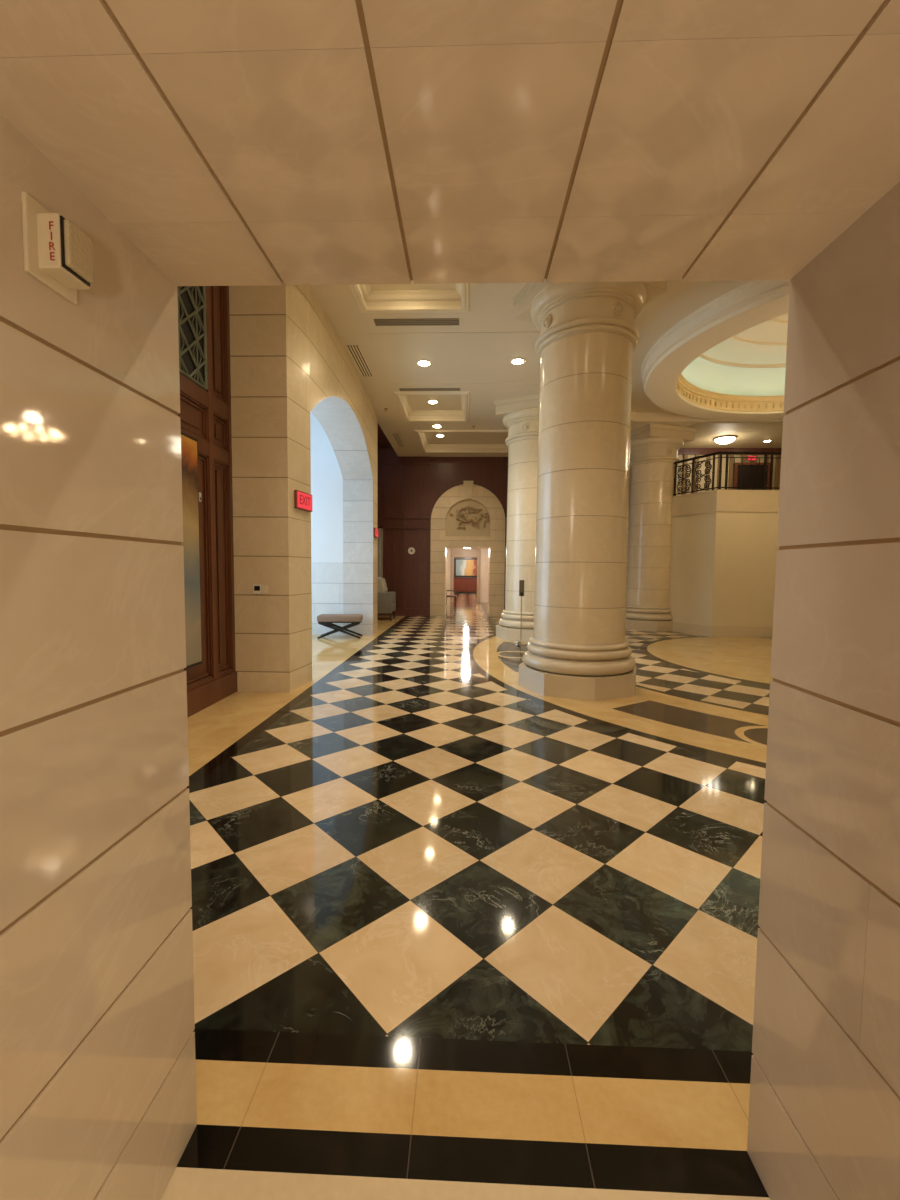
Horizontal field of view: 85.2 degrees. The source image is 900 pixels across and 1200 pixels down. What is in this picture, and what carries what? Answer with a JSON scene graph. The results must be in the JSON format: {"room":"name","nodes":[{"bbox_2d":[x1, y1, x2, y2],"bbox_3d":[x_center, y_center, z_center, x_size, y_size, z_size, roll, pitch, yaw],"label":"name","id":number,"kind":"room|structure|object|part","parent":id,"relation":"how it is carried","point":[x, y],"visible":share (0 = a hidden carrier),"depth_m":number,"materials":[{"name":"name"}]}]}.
{"room":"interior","nodes":[
{"label":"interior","id":0,"kind":"room"},
{"bbox_2d":[0,113,196,1199],"bbox_3d":[-0.869,0.374,0.669,0.304,2.256,1.270,1,3,2],"label":"wall","id":1,"kind":"structure","parent":0,"point":[98,1062],"depth_m":0.96,"materials":[{"name":"beige stone"}]},
{"bbox_2d":[21,191,93,304],"bbox_3d":[-0.671,-0.608,0.852,0.058,0.127,0.103,1,3,2],"label":"fire alarm","id":2,"kind":"object","parent":1,"relation":"attached to","point":[57,253],"visible":1,"depth_m":0.82,"materials":[{"name":"white plastic"}]},
{"bbox_2d":[229,282,377,691],"bbox_3d":[-3.529,-1.691,9.166,3.490,5.300,6.250,1,3,2],"label":"wall","id":3,"kind":"structure","parent":0,"point":[288,361],"depth_m":6.13,"materials":[{"name":"stone"}]},
{"bbox_2d":[177,286,237,717],"bbox_3d":[-2.896,-1.351,3.652,0.315,5.300,4.750,1,3,2],"label":"door","id":4,"kind":"structure","parent":3,"relation":"in","point":[203,311],"depth_m":5.56,"materials":[{"name":"brown wood"}]},
{"bbox_2d":[181,432,201,669],"bbox_3d":[-2.711,-0.466,4.626,0.050,2.380,1.200,1,3,2],"label":"glass panel","id":5,"kind":"object","parent":4,"relation":"attached to","point":[189,445],"visible":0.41,"depth_m":5.06,"materials":[{"name":"glass"}]},
{"bbox_2d":[177,286,207,389],"bbox_3d":[-2.728,-3.029,4.429,0.036,1.531,1.931,1,3,2],"label":"grille","id":6,"kind":"object","parent":4,"relation":"attached to","point":[192,300],"depth_m":5.18,"materials":[{"name":"green"}]},
{"bbox_3d":[-2.754,-1.890,4.477,0.030,0.380,1.970,1,3,2],"label":"panel","id":7,"kind":"part","parent":4,"relation":"part of","materials":[{"name":"brown wood"}]},
{"bbox_3d":[-2.769,-0.303,4.573,0.030,2.500,1.970,1,3,2],"label":"panel","id":8,"kind":"part","parent":4,"relation":"part of","materials":[{"name":"brown wood"}]},
{"bbox_3d":[-2.700,-3.099,5.670,0.030,1.550,0.360,1,3,2],"label":"panel","id":9,"kind":"part","parent":4,"relation":"part of","materials":[{"name":"brown wood"}]},
{"bbox_3d":[-2.711,-1.966,5.739,0.030,0.380,0.360,1,3,2],"label":"panel","id":10,"kind":"part","parent":4,"relation":"part of","materials":[{"name":"brown wood"}]},
{"bbox_3d":[-2.726,-0.379,5.835,0.030,2.500,0.360,1,3,2],"label":"panel","id":11,"kind":"part","parent":4,"relation":"part of","materials":[{"name":"brown wood"}]},
{"bbox_2d":[253,584,267,593],"bbox_3d":[-2.353,-0.133,6.075,0.185,0.117,0.024,1,3,2],"label":"thermostat","id":12,"kind":"object","parent":3,"relation":"attached to","point":[257,589],"visible":1,"depth_m":6.07,"materials":[{"name":"beige plastic"}]},
{"bbox_3d":[-2.298,-0.133,6.080,0.075,0.117,0.010,1,3,2],"label":"blank plate","id":13,"kind":"part","parent":12,"relation":"part of","materials":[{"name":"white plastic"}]},
{"bbox_2d":[294,490,311,511],"bbox_3d":[-1.904,-1.286,6.371,0.039,0.230,0.440,1,4,10],"label":"exit sign","id":14,"kind":"object","parent":3,"relation":"attached to","point":[302,500],"visible":1,"depth_m":6.31,"materials":[{"name":"red plastic"}]},
{"bbox_2d":[374,528,377,537],"bbox_3d":[-1.787,-1.626,11.843,0.039,0.210,0.500,1,3,-1],"label":"exit sign","id":15,"kind":"object","parent":3,"relation":"attached to","point":[375,529],"visible":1,"depth_m":11.76,"materials":[{"name":"red plastic"}]},
{"bbox_2d":[310,411,342,634],"bbox_3d":[-4.029,-1.745,9.165,2.890,5.400,6.180,1,3,2],"label":"wall","id":16,"kind":"structure","parent":0,"point":[326,476],"depth_m":11.48,"materials":[{"name":"stone"}]},
{"bbox_2d":[378,424,392,447],"bbox_3d":[-2.753,-2.198,14.357,1.880,5.700,4.180,1,3,2],"label":"wall","id":17,"kind":"structure","parent":0,"point":[383,442],"depth_m":15.36,"materials":[{"name":"brown wood"}]},
{"bbox_2d":[377,527,383,576],"bbox_3d":[-2.518,-1.485,15.941,0.700,1.788,0.061,1,3,2],"label":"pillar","id":18,"kind":"structure","parent":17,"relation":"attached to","point":[380,529],"depth_m":15.92,"materials":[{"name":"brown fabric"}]},
{"bbox_2d":[377,448,507,615],"bbox_3d":[1.180,-2.582,16.328,9.600,6.300,0.170,1,3,2],"label":"wall","id":19,"kind":"structure","parent":0,"point":[408,488],"depth_m":16.34,"materials":[{"name":"brown wood"}]},
{"bbox_2d":[408,547,414,553],"bbox_3d":[-1.290,-1.647,16.397,0.240,0.240,0.035,1,3,2],"label":"wall clock","id":20,"kind":"object","parent":19,"relation":"attached to","point":[411,550],"visible":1,"depth_m":16.39,"materials":[{"name":"beige plastic"}]},
{"bbox_2d":[0,0,899,285],"bbox_3d":[0.045,-0.771,0.568,2.105,0.060,1.270,1,3,2],"label":"ceiling","id":21,"kind":"structure","parent":0,"point":[232,142],"depth_m":0.78,"materials":[{"name":"beige stone"}]},
{"bbox_2d":[160,593,772,1199],"bbox_3d":[4.531,0.730,15.927,22.000,0.200,42.000,1,3,2],"label":"floor","id":22,"kind":"structure","parent":0,"point":[462,930],"depth_m":2.14,"materials":[{"name":"stone"}]},
{"bbox_2d":[317,614,362,638],"bbox_3d":[-2.494,0.595,11.128,0.980,0.520,0.460,0,3,-4],"label":"bench","id":23,"kind":"object","parent":22,"relation":"on","point":[327,620],"visible":1,"depth_m":10.93,"materials":[{"name":"beige fabric"}]},
{"bbox_3d":[-2.491,0.671,10.935,0.946,0.392,0.033,0,3,-5],"label":"leg","id":24,"kind":"part","parent":23,"relation":"part of","materials":[{"name":"black paint"}]},
{"bbox_3d":[-2.474,0.669,10.970,0.946,0.392,0.033,0,3,-3],"label":"leg","id":25,"kind":"part","parent":23,"relation":"part of","materials":[{"name":"black paint"}]},
{"bbox_3d":[-2.493,0.489,11.122,0.940,0.028,0.400,0,3,-4],"label":"seat frame","id":26,"kind":"part","parent":23,"relation":"part of","materials":[{"name":"black paint"}]},
{"bbox_2d":[317,614,362,621],"bbox_3d":[-2.492,0.407,11.117,0.980,0.145,0.460,0,3,-4],"label":"cushion","id":27,"kind":"object","parent":23,"relation":"on","point":[322,617],"depth_m":10.90,"materials":[{"name":"beige fabric"}]},
{"bbox_3d":[-2.497,0.647,11.329,0.946,0.392,0.033,0,3,-5],"label":"leg","id":28,"kind":"part","parent":23,"relation":"part of","materials":[{"name":"black paint"}]},
{"bbox_2d":[377,577,395,620],"bbox_3d":[-2.146,-0.052,15.257,0.799,1.328,0.880,1,3,2],"label":"armchair","id":29,"kind":"object","parent":22,"relation":"on","point":[386,600],"visible":0.54,"depth_m":14.84,"materials":[{"name":"grey fabric"}]},
{"bbox_3d":[-2.265,-0.205,15.252,0.559,1.022,0.600,1,3,2],"label":"backrest","id":30,"kind":"part","parent":29,"relation":"part of","materials":[{"name":"grey fabric"}]},
{"bbox_3d":[-2.121,0.089,14.894,0.720,0.640,0.140,1,3,2],"label":"armrest","id":31,"kind":"part","parent":29,"relation":"part of","materials":[{"name":"grey fabric"}]},
{"bbox_3d":[-2.095,0.045,15.632,0.720,0.640,0.140,1,3,2],"label":"armrest","id":32,"kind":"part","parent":29,"relation":"part of","materials":[{"name":"grey fabric"}]},
{"bbox_2d":[446,590,455,606],"bbox_3d":[0.035,-0.185,20.838,0.478,0.951,0.472,1,3,2],"label":"chair","id":33,"kind":"object","parent":22,"relation":"on","point":[447,590],"visible":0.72,"depth_m":20.65,"materials":[{"name":"brown wood"}]},
{"bbox_2d":[454,577,476,592],"bbox_3d":[1.210,-1.036,34.068,3.100,1.070,0.780,1,3,2],"label":"credenza","id":34,"kind":"object","parent":22,"relation":"on","point":[461,584],"visible":0.41,"depth_m":33.72,"materials":[{"name":"brown wood"}]},
{"bbox_3d":[0.818,-1.040,33.733,0.680,0.790,0.025,1,3,2],"label":"door","id":35,"kind":"part","parent":34,"relation":"part of","materials":[{"name":"brown wood"}]},
{"bbox_3d":[1.558,-1.031,33.708,0.680,0.790,0.025,1,3,2],"label":"door","id":36,"kind":"part","parent":34,"relation":"part of","materials":[{"name":"brown wood"}]},
{"bbox_2d":[430,481,504,616],"bbox_3d":[0.608,-1.718,16.876,2.480,4.500,1.380,1,3,2],"label":"portal","id":37,"kind":"object","parent":22,"relation":"on","point":[468,515],"visible":1,"depth_m":16.27,"materials":[{"name":"beige stone"}]},
{"bbox_2d":[494,393,539,641],"bbox_3d":[1.901,-1.770,11.275,1.484,5.305,1.484,2,4,28],"label":"stone column","id":38,"kind":"structure","parent":22,"relation":"on","point":[519,415],"depth_m":10.78,"materials":[{"name":"beige stone"}]},
{"bbox_3d":[1.881,0.411,11.408,1.480,0.385,1.480,2,4,28],"label":"moulding","id":39,"kind":"part","parent":38,"relation":"part of","materials":[{"name":"stone"}]},
{"bbox_2d":[513,580,527,644],"bbox_3d":[1.513,0.256,10.388,0.320,1.360,0.320,1,3,2],"label":"stand","id":40,"kind":"object","parent":22,"relation":"on","point":[521,582],"visible":0.97,"depth_m":10.32,"materials":[{"name":"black metal"}]},
{"bbox_2d":[519,580,523,595],"bbox_3d":[1.518,-0.253,10.358,0.100,0.340,0.090,1,3,2],"label":"dispenser","id":41,"kind":"object","parent":40,"relation":"on","point":[521,582],"depth_m":10.31,"materials":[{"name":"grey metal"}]},
{"bbox_2d":[512,279,666,700],"bbox_3d":[1.757,-1.482,6.506,1.484,5.305,1.484,-1,4,-23],"label":"stone column","id":42,"kind":"structure","parent":22,"relation":"on","point":[578,648],"depth_m":6.01,"materials":[{"name":"beige stone"}]},
{"bbox_3d":[1.737,0.699,6.638,1.480,0.385,1.480,-1,4,-23],"label":"moulding","id":43,"kind":"part","parent":42,"relation":"part of","materials":[{"name":"stone"}]},
{"bbox_2d":[626,423,695,631],"bbox_3d":[5.505,-1.864,13.381,1.484,5.305,1.484,0,4,-16],"label":"stone column","id":44,"kind":"structure","parent":22,"relation":"on","point":[654,448],"depth_m":12.86,"materials":[{"name":"beige stone"}]},
{"bbox_3d":[5.485,0.317,13.513,1.480,0.385,1.480,0,4,-16],"label":"moulding","id":45,"kind":"part","parent":44,"relation":"part of","materials":[{"name":"stone"}]},
{"bbox_2d":[447,549,487,601],"bbox_3d":[0.947,-1.621,26.063,4.900,3.200,16.940,1,3,2],"label":"wall","id":46,"kind":"structure","parent":0,"point":[481,555],"depth_m":23.91,"materials":[{"name":"beige paint"}]},
{"bbox_2d":[310,277,782,456],"bbox_3d":[6.339,-4.688,8.371,18.000,1.035,15.200,1,3,2],"label":"ceiling","id":47,"kind":"structure","parent":0,"point":[473,356],"depth_m":8.51,"materials":[{"name":"beige paint"}]},
{"bbox_2d":[346,346,373,376],"bbox_3d":[-1.614,-4.302,8.858,0.224,0.014,1.300,1,3,2],"label":"ceiling vent","id":48,"kind":"object","parent":47,"relation":"in","point":[355,352],"visible":1,"depth_m":8.78,"materials":[{"name":"brown metal"}]},
{"bbox_2d":[392,434,404,446],"bbox_3d":[-1.490,-4.625,14.207,0.204,0.014,1.400,1,3,2],"label":"ceiling vent","id":49,"kind":"object","parent":47,"relation":"in","point":[397,438],"visible":1,"depth_m":14.16,"materials":[{"name":"brown"}]},
{"bbox_3d":[-0.568,-4.089,5.507,1.580,0.055,3.220,1,3,2],"label":"coffer moulding","id":50,"kind":"part","parent":47,"relation":"part of","materials":[{"name":"beige paint"}]},
{"bbox_3d":[-0.567,-4.246,5.497,1.400,0.100,3.040,1,3,2],"label":"coffer moulding","id":51,"kind":"part","parent":47,"relation":"part of","materials":[{"name":"beige paint"}]},
{"bbox_2d":[374,318,458,325],"bbox_3d":[-0.503,-4.203,7.402,1.280,0.014,0.184,1,3,2],"label":"ceiling vent","id":52,"kind":"object","parent":47,"relation":"in","point":[449,321],"visible":1,"depth_m":7.41,"materials":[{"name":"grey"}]},
{"bbox_2d":[416,360,431,366],"bbox_3d":[-0.473,-4.281,8.870,0.280,0.036,0.280,1,3,2],"label":"recessed light","id":53,"kind":"object","parent":47,"relation":"in","point":[424,363],"visible":1,"depth_m":8.83,"materials":[{"name":"white glass"}]},
{"bbox_2d":[399,388,459,390],"bbox_3d":[-0.418,-4.369,10.156,1.260,0.014,0.124,1,3,2],"label":"ceiling vent","id":54,"kind":"object","parent":47,"relation":"in","point":[401,389],"visible":1,"depth_m":10.14,"materials":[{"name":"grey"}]},
{"bbox_3d":[-0.354,-4.438,11.297,1.610,0.055,2.030,1,3,2],"label":"coffer moulding","id":55,"kind":"part","parent":47,"relation":"part of","materials":[{"name":"beige paint"}]},
{"bbox_2d":[427,399,438,403],"bbox_3d":[-0.401,-4.639,11.482,0.280,0.036,0.280,1,3,2],"label":"recessed light","id":56,"kind":"object","parent":47,"relation":"in","point":[432,401],"visible":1,"depth_m":11.45,"materials":[{"name":"white glass"}]},
{"bbox_3d":[-0.353,-4.595,11.288,1.430,0.100,1.850,1,3,2],"label":"coffer moulding","id":57,"kind":"part","parent":47,"relation":"part of","materials":[{"name":"beige paint"}]},
{"bbox_2d":[432,424,441,427],"bbox_3d":[-0.340,-4.514,12.741,0.280,0.036,0.280,1,3,2],"label":"recessed light","id":58,"kind":"object","parent":47,"relation":"in","point":[434,425],"visible":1,"depth_m":12.69,"materials":[{"name":"white glass"}]},
{"bbox_3d":[0.744,-4.277,8.758,4.040,0.008,2.120,1,3,2],"label":"coffer moulding","id":59,"kind":"part","parent":47,"relation":"part of","materials":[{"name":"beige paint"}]},
{"bbox_3d":[0.954,-4.606,14.284,3.740,0.055,2.460,1,3,2],"label":"coffer moulding","id":60,"kind":"part","parent":47,"relation":"part of","materials":[{"name":"beige paint"}]},
{"bbox_3d":[0.956,-4.763,14.275,3.560,0.100,2.280,1,3,2],"label":"coffer moulding","id":61,"kind":"part","parent":47,"relation":"part of","materials":[{"name":"beige paint"}]},
{"bbox_2d":[510,358,525,364],"bbox_3d":[1.214,-4.258,8.753,0.280,0.036,0.280,1,3,2],"label":"recessed light","id":62,"kind":"object","parent":47,"relation":"in","point":[516,361],"visible":1,"depth_m":8.71,"materials":[{"name":"white glass"}]},
{"bbox_2d":[628,489,779,636],"bbox_3d":[10.676,-1.028,15.068,9.770,3.530,6.951,1,3,2],"label":"wall","id":63,"kind":"structure","parent":0,"point":[724,548],"depth_m":11.85,"materials":[{"name":"stone"}]},
{"bbox_2d":[673,451,780,495],"bbox_3d":[8.511,-3.072,11.736,5.819,0.912,1.130,1,4,13],"label":"balcony railing","id":64,"kind":"object","parent":63,"relation":"on","point":[727,453],"visible":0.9,"depth_m":11.79,"materials":[{"name":"metal"}]},
{"bbox_3d":[5.893,-3.144,12.788,0.063,0.880,0.063,-1,4,-21],"label":"post","id":65,"kind":"part","parent":64,"relation":"part of","materials":[{"name":"metal"}]},
{"bbox_3d":[6.006,-3.104,12.550,0.026,0.727,0.421,-1,4,-25],"label":"scroll panel","id":66,"kind":"part","parent":64,"relation":"part of","materials":[{"name":"metal"}]},
{"bbox_3d":[6.114,-3.114,12.322,0.063,0.880,0.063,2,4,24],"label":"post","id":67,"kind":"part","parent":64,"relation":"part of","materials":[{"name":"metal"}]},
{"bbox_3d":[6.239,-3.072,12.059,0.026,0.727,0.467,-1,4,-25],"label":"scroll panel","id":68,"kind":"part","parent":64,"relation":"part of","materials":[{"name":"metal"}]},
{"bbox_3d":[6.359,-3.080,11.806,0.063,0.880,0.063,-1,4,-21],"label":"post","id":69,"kind":"part","parent":64,"relation":"part of","materials":[{"name":"metal"}]},
{"bbox_3d":[6.456,-3.072,11.683,0.063,0.880,0.063,-1,4,-21],"label":"post","id":70,"kind":"part","parent":64,"relation":"part of","materials":[{"name":"metal"}]},
{"bbox_3d":[8.503,-2.677,11.759,5.768,0.028,1.090,1,4,13],"label":"rail","id":71,"kind":"part","parent":64,"relation":"part of","materials":[{"name":"metal"}]},
{"bbox_3d":[6.609,-3.071,11.685,0.063,0.880,0.063,-1,4,-21],"label":"post","id":72,"kind":"part","parent":64,"relation":"part of","materials":[{"name":"metal"}]},
{"bbox_3d":[8.507,-3.495,11.710,5.783,0.064,1.117,1,4,13],"label":"rail","id":73,"kind":"part","parent":64,"relation":"part of","materials":[{"name":"metal"}]},
{"bbox_3d":[8.511,-3.385,11.716,5.764,0.021,1.083,1,4,13],"label":"rail","id":74,"kind":"part","parent":64,"relation":"part of","materials":[{"name":"metal"}]},
{"bbox_3d":[7.529,-3.062,11.692,0.063,0.880,0.063,2,4,24],"label":"post","id":75,"kind":"part","parent":64,"relation":"part of","materials":[{"name":"metal"}]},
{"bbox_3d":[7.683,-3.061,11.693,0.063,0.880,0.063,-1,4,-21],"label":"post","id":76,"kind":"part","parent":64,"relation":"part of","materials":[{"name":"metal"}]},
{"bbox_2d":[629,423,782,502],"bbox_3d":[10.660,-4.142,15.021,9.800,2.750,7.200,1,3,2],"label":"wall","id":77,"kind":"structure","parent":0,"point":[750,436],"depth_m":17.91,"materials":[{"name":"beige paint"}]},
{"bbox_2d":[713,435,736,443],"bbox_3d":[9.380,-5.432,16.692,0.720,0.200,0.720,1,3,2],"label":"bowl light","id":78,"kind":"object","parent":77,"relation":"attached to","point":[725,439],"visible":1,"depth_m":16.50,"materials":[{"name":"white glass"}]},
{"bbox_2d":[732,462,769,489],"bbox_3d":[11.143,-4.019,18.110,1.300,2.080,0.140,1,3,2],"label":"door","id":79,"kind":"structure","parent":77,"relation":"in","point":[737,470],"depth_m":18.04,"materials":[{"name":"black wood"}]},
{"bbox_2d":[747,456,755,460],"bbox_3d":[11.092,-5.214,17.989,0.320,0.180,0.039,1,3,2],"label":"exit sign","id":80,"kind":"object","parent":77,"relation":"attached to","point":[748,459],"visible":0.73,"depth_m":17.97,"materials":[{"name":"red plastic"}]},
{"bbox_2d":[641,280,789,420],"bbox_3d":[6.925,-4.854,8.461,6.718,1.505,6.718,-1,4,-22],"label":"ceiling","id":81,"kind":"structure","parent":0,"point":[725,360],"depth_m":10.26,"materials":[{"name":"beige paint"}]},
{"bbox_3d":[6.920,-4.317,8.493,5.840,0.340,5.840,1,3,2],"label":"cornice","id":82,"kind":"part","parent":81,"relation":"part of","materials":[{"name":"beige paint"}]},
{"bbox_2d":[747,181,899,1199],"bbox_3d":[0.939,0.395,0.608,0.304,2.256,1.270,1,3,2],"label":"wall","id":83,"kind":"structure","parent":0,"point":[824,1118],"depth_m":1.02,"materials":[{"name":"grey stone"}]},
{"bbox_3d":[1.237,-2.130,34.512,4.900,3.200,0.200,1,3,2],"label":"wall","id":84,"kind":"structure","parent":0,"visible":0},
{"bbox_2d":[454,558,476,576],"bbox_3d":[1.233,-2.270,34.349,1.840,1.320,0.070,1,3,2],"label":"framed painting","id":85,"kind":"object","parent":84,"relation":"attached to","point":[463,567],"visible":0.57,"depth_m":34.35,"materials":[{"name":"multicoloured paint"}]}
]}

